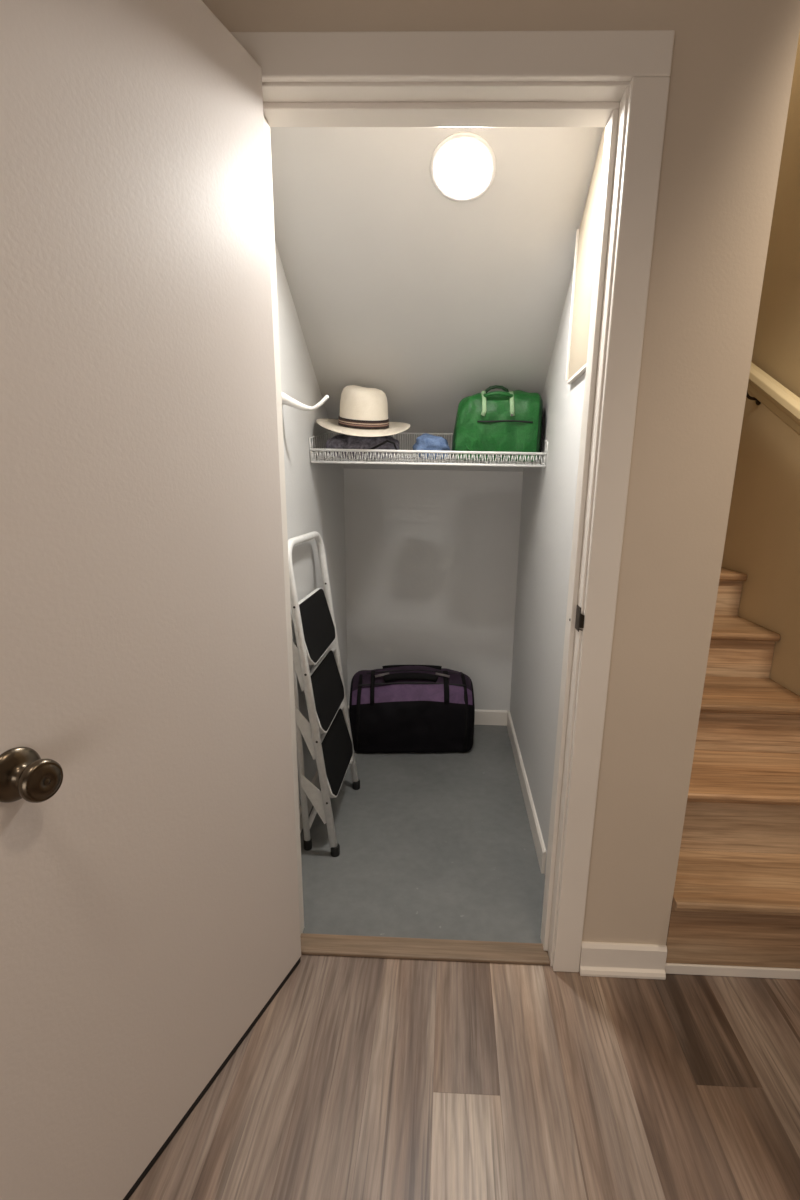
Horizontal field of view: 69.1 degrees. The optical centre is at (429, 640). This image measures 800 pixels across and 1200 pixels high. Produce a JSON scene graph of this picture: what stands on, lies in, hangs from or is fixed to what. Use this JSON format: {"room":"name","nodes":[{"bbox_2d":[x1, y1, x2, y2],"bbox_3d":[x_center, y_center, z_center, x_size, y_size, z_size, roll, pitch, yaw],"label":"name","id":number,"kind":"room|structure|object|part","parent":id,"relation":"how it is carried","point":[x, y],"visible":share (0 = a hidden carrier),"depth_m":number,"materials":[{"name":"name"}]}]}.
{"room":"hallway","nodes":[
{"label":"hallway","id":0,"kind":"room"},
{"bbox_2d":[275,242,347,806],"bbox_3d":[-0.526,-0.631,2.248,0.120,2.620,1.716,2,15,2],"label":"wall","id":1,"kind":"structure","parent":0,"point":[314,491],"depth_m":2.22,"materials":[{"name":"paint"}]},
{"bbox_2d":[281,391,328,410],"bbox_3d":[-0.403,-0.764,1.853,0.158,0.061,0.044,-2,15,-13],"label":"wall hook","id":2,"kind":"object","parent":1,"relation":"attached to","point":[287,400],"visible":0.82,"depth_m":1.84,"materials":[{"name":"white metal"}]},
{"bbox_2d":[299,706,348,832],"bbox_3d":[-0.481,0.575,2.644,0.012,0.088,1.294,2,15,2],"label":"baseboard","id":3,"kind":"structure","parent":1,"relation":"attached to","point":[315,781],"depth_m":2.36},
{"bbox_2d":[309,431,547,466],"bbox_3d":[-0.002,-0.793,2.390,0.909,0.149,0.403,2,15,2],"label":"wire shelf","id":4,"kind":"object","parent":1,"relation":"attached to","point":[407,452],"visible":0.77,"depth_m":2.22,"materials":[{"name":"white metal"}]},
{"bbox_3d":[-0.450,-0.807,2.402,0.006,0.091,0.396,2,23,2],"label":"panel","id":5,"kind":"part","parent":4,"relation":"part of","materials":[{"name":"white plastic"}]},
{"bbox_2d":[326,435,398,458],"bbox_3d":[-0.264,-0.777,2.325,0.302,0.101,0.189,3,15,9],"label":"folded garment","id":6,"kind":"object","parent":4,"relation":"on","point":[338,441],"visible":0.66,"depth_m":2.25,"materials":[{"name":"grey fabric"}]},
{"bbox_2d":[316,385,409,436],"bbox_3d":[-0.264,-0.905,2.310,0.373,0.208,0.380,11,18,33],"label":"straw hat","id":7,"kind":"object","parent":6,"relation":"on","point":[363,410],"visible":1,"depth_m":2.22,"materials":[{"name":"beige wicker"}]},
{"bbox_3d":[-0.260,-0.923,2.290,0.196,0.149,0.216,3,27,-2],"label":"crown","id":8,"kind":"part","parent":7,"relation":"part of","materials":[{"name":"wicker"}]},
{"bbox_3d":[-0.186,-0.746,2.240,0.137,0.052,0.037,-2,15,-12],"label":"black trim","id":9,"kind":"part","parent":6,"relation":"part of","materials":[{"name":"black fabric"}]},
{"bbox_3d":[0.008,-0.909,2.551,0.900,0.006,0.006,2,23,2],"label":"rail","id":10,"kind":"part","parent":4,"relation":"part of","materials":[{"name":"white plastic"}]},
{"bbox_3d":[-0.009,-0.677,2.227,0.900,0.009,0.009,2,23,2],"label":"rail","id":11,"kind":"part","parent":4,"relation":"part of","materials":[{"name":"white plastic"}]},
{"bbox_3d":[-0.008,-0.719,2.209,0.900,0.010,0.010,2,23,2],"label":"rail","id":12,"kind":"part","parent":4,"relation":"part of","materials":[{"name":"white plastic"}]},
{"bbox_2d":[413,433,449,459],"bbox_3d":[0.005,-0.782,2.337,0.149,0.104,0.136,-1,15,-8],"label":"crumpled cloth","id":13,"kind":"object","parent":4,"relation":"on","point":[426,441],"visible":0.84,"depth_m":2.29,"materials":[{"name":"blue fabric"}]},
{"bbox_2d":[451,385,543,461],"bbox_3d":[0.264,-0.855,2.295,0.356,0.285,0.219,2,15,3],"label":"bag","id":14,"kind":"object","parent":4,"relation":"on","point":[497,421],"visible":0.94,"depth_m":2.21,"materials":[{"name":"fabric"}]},
{"bbox_3d":[0.261,-0.975,2.257,0.101,0.034,0.011,2,23,2],"label":"handle","id":15,"kind":"part","parent":14,"relation":"part of","materials":[{"name":"green fabric"}]},
{"bbox_3d":[0.257,-0.924,2.180,0.114,0.022,0.023,2,23,2],"label":"handle","id":16,"kind":"part","parent":14,"relation":"part of","materials":[{"name":"green fabric"}]},
{"bbox_3d":[0.449,-0.782,2.375,0.006,0.091,0.396,2,23,2],"label":"panel","id":17,"kind":"part","parent":4,"relation":"part of","materials":[{"name":"white plastic"}]},
{"bbox_2d":[344,468,522,710],"bbox_3d":[0.005,-0.224,3.160,0.908,1.389,0.120,2,15,2],"label":"wall","id":18,"kind":"structure","parent":0,"point":[431,556],"depth_m":3.06,"materials":[{"name":"paint"}]},
{"bbox_2d":[348,705,507,725],"bbox_3d":[-0.015,0.422,3.262,0.896,0.088,0.012,2,15,2],"label":"baseboard","id":19,"kind":"structure","parent":18,"relation":"attached to","point":[482,717],"depth_m":3.25,"materials":[{"name":"white wood"}]},
{"bbox_2d":[270,127,603,471],"bbox_3d":[-0.002,-1.143,2.095,0.908,1.107,1.716,2,15,2],"label":"ceiling","id":20,"kind":"structure","parent":0,"point":[412,293],"depth_m":1.78,"materials":[{"name":"paint"}]},
{"bbox_2d":[430,132,495,201],"bbox_3d":[0.087,-1.239,1.524,0.172,0.090,0.152,-2,15,-11],"label":"ceiling light","id":21,"kind":"object","parent":20,"relation":"attached to","point":[461,163],"visible":1,"depth_m":1.51,"materials":[{"name":"white glass"}]},
{"bbox_2d":[437,141,489,195],"bbox_3d":[0.087,-1.236,1.523,0.139,0.009,0.139,2,-15,2],"label":"diffuser","id":22,"kind":"object","parent":21,"relation":"attached to","point":[463,167],"depth_m":1.52,"materials":[{"name":"white plastic"}]},
{"bbox_2d":[128,725,799,1199],"bbox_3d":[0.141,1.107,0.953,4.410,0.060,5.011,2,15,2],"label":"floor","id":23,"kind":"structure","parent":0,"point":[362,1078],"depth_m":1.35,"materials":[{"name":"wood"}]},
{"bbox_2d":[288,531,359,856],"bbox_3d":[-0.389,0.167,2.184,0.170,1.113,0.525,2,15,2],"label":"step ladder","id":24,"kind":"object","parent":23,"relation":"on","point":[312,617],"visible":0.95,"depth_m":2.07,"materials":[{"name":"white metal"}]},
{"bbox_3d":[-0.447,0.268,2.205,0.058,0.847,0.440,2,15,2],"label":"frame","id":25,"kind":"part","parent":24,"relation":"part of","materials":[{"name":"white metal"}]},
{"bbox_2d":[349,665,474,752],"bbox_3d":[-0.092,0.331,2.976,0.633,0.404,0.354,0,15,-3],"label":"duffel bag","id":26,"kind":"object","parent":23,"relation":"on","point":[393,708],"visible":0.97,"depth_m":2.84,"materials":[{"name":"black fabric"}]},
{"bbox_3d":[-0.398,0.350,2.968,0.018,0.335,0.299,0,15,-3],"label":"panel","id":27,"kind":"part","parent":26,"relation":"part of","materials":[{"name":"black fabric"}]},
{"bbox_3d":[-0.095,0.183,2.859,0.276,0.050,0.026,0,15,-3],"label":"handle","id":28,"kind":"part","parent":26,"relation":"part of","materials":[{"name":"black fabric"}]},
{"bbox_3d":[-0.092,0.210,2.983,0.593,0.169,0.258,0,15,-3],"label":"panel","id":29,"kind":"part","parent":26,"relation":"part of","materials":[{"name":"fabric"}]},
{"bbox_3d":[-0.091,0.139,2.970,0.304,0.030,0.015,0,15,-3],"label":"handle","id":30,"kind":"part","parent":26,"relation":"part of","materials":[{"name":"black fabric"}]},
{"bbox_3d":[-0.094,0.390,2.994,0.593,0.281,0.348,0,15,-3],"label":"panel","id":31,"kind":"part","parent":26,"relation":"part of","materials":[{"name":"black fabric"}]},
{"bbox_3d":[0.212,0.356,3.007,0.018,0.330,0.299,0,15,-3],"label":"panel","id":32,"kind":"part","parent":26,"relation":"part of","materials":[{"name":"black fabric"}]},
{"bbox_2d":[300,933,549,964],"bbox_3d":[-0.027,0.882,1.659,0.727,0.011,0.071,2,15,2],"label":"threshold","id":33,"kind":"object","parent":23,"relation":"on","point":[311,944],"visible":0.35,"depth_m":1.65,"materials":[{"name":"brown wood"}]},
{"bbox_2d":[666,567,799,968],"bbox_3d":[0.995,-0.074,2.460,0.599,1.491,2.239,2,15,2],"label":"staircase","id":34,"kind":"structure","parent":23,"relation":"on","point":[740,906],"depth_m":1.72,"materials":[{"name":"brown wood"}]},
{"bbox_2d":[202,0,799,944],"bbox_3d":[-0.848,-0.408,1.372,3.034,2.620,0.115,2,15,2],"label":"wall","id":35,"kind":"structure","parent":0,"point":[732,66],"depth_m":1.21,"materials":[{"name":"paint"}]},
{"bbox_2d":[0,0,300,1199],"bbox_3d":[-0.485,-0.006,0.998,0.158,2.041,0.812,6,15,18],"label":"door","id":36,"kind":"structure","parent":35,"relation":"in","point":[150,916],"depth_m":0.93,"materials":[{"name":"paint"}]},
{"bbox_3d":[-0.530,0.183,0.771,0.062,0.074,0.074,6,15,18],"label":"knob","id":37,"kind":"part","parent":36,"relation":"part of","materials":[{"name":"brown metal"}]},
{"bbox_2d":[262,81,630,965],"bbox_3d":[-0.007,-0.100,1.412,0.750,2.035,0.134,2,15,2],"label":"door frame","id":38,"kind":"structure","parent":35,"relation":"attached to","point":[285,104],"depth_m":1.20,"materials":[{"name":"white wood"}]},
{"bbox_3d":[0.353,-0.051,1.373,0.006,0.058,0.061,0,15,-3],"label":"strike plate","id":39,"kind":"part","parent":38,"relation":"part of","materials":[{"name":"metal"}]},
{"bbox_2d":[230,30,674,81],"bbox_3d":[0.010,-1.098,1.091,0.878,0.070,0.017,2,15,2],"label":"trim","id":40,"kind":"structure","parent":35,"relation":"attached to","point":[596,55],"depth_m":1.08,"materials":[{"name":"white wood"}]},
{"bbox_2d":[552,77,669,971],"bbox_3d":[0.394,-0.071,1.345,0.070,2.030,0.017,2,15,2],"label":"trim","id":41,"kind":"structure","parent":35,"relation":"attached to","point":[648,96],"depth_m":1.26,"materials":[{"name":"white wood"}]},
{"bbox_2d":[579,941,666,979],"bbox_3d":[0.527,0.872,1.581,0.230,0.090,0.028,2,15,2],"label":"baseboard","id":42,"kind":"structure","parent":35,"relation":"attached to","point":[597,959],"depth_m":1.58,"materials":[{"name":"white wood"}]},
{"bbox_2d":[665,963,799,979],"bbox_3d":[0.942,0.909,1.586,0.601,0.032,0.008,2,15,2],"label":"trim","id":43,"kind":"structure","parent":35,"relation":"attached to","point":[670,968],"depth_m":1.58,"materials":[{"name":"white wood"}]},
{"bbox_2d":[510,267,585,873],"bbox_3d":[0.492,-0.603,2.218,0.100,2.620,1.716,2,15,2],"label":"wall","id":44,"kind":"structure","parent":0,"point":[548,492],"depth_m":2.11,"materials":[{"name":"paint"}]},
{"bbox_2d":[507,710,545,873],"bbox_3d":[0.415,0.598,2.623,0.012,0.088,1.306,2,15,2],"label":"baseboard","id":45,"kind":"structure","parent":44,"relation":"attached to","point":[540,848],"depth_m":2.37,"materials":[{"name":"white wood"}]},
{"bbox_2d":[566,127,605,383],"bbox_3d":[0.423,-1.040,1.508,0.018,0.629,0.399,2,15,2],"label":"access panel","id":46,"kind":"object","parent":44,"relation":"attached to","point":[585,245],"visible":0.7,"depth_m":1.58,"materials":[{"name":"white paint"}]},
{"bbox_3d":[0.421,-0.935,1.535,0.018,0.413,0.399,2,15,2],"label":"panel frame","id":47,"kind":"part","parent":46,"relation":"part of","materials":[{"name":"white wood"}]},
{"bbox_2d":[710,32,799,853],"bbox_3d":[1.403,-1.525,2.684,0.120,4.200,3.420,2,15,2],"label":"wall","id":48,"kind":"structure","parent":0,"point":[762,540],"depth_m":2.19,"materials":[{"name":"paint"}]},
{"bbox_2d":[746,362,799,435],"bbox_3d":[1.271,-1.054,2.302,0.093,1.009,1.977,2,15,2],"label":"handrail","id":49,"kind":"object","parent":48,"relation":"attached to","point":[765,389],"visible":0.55,"depth_m":2.06,"materials":[{"name":"brown wood"}]}
]}

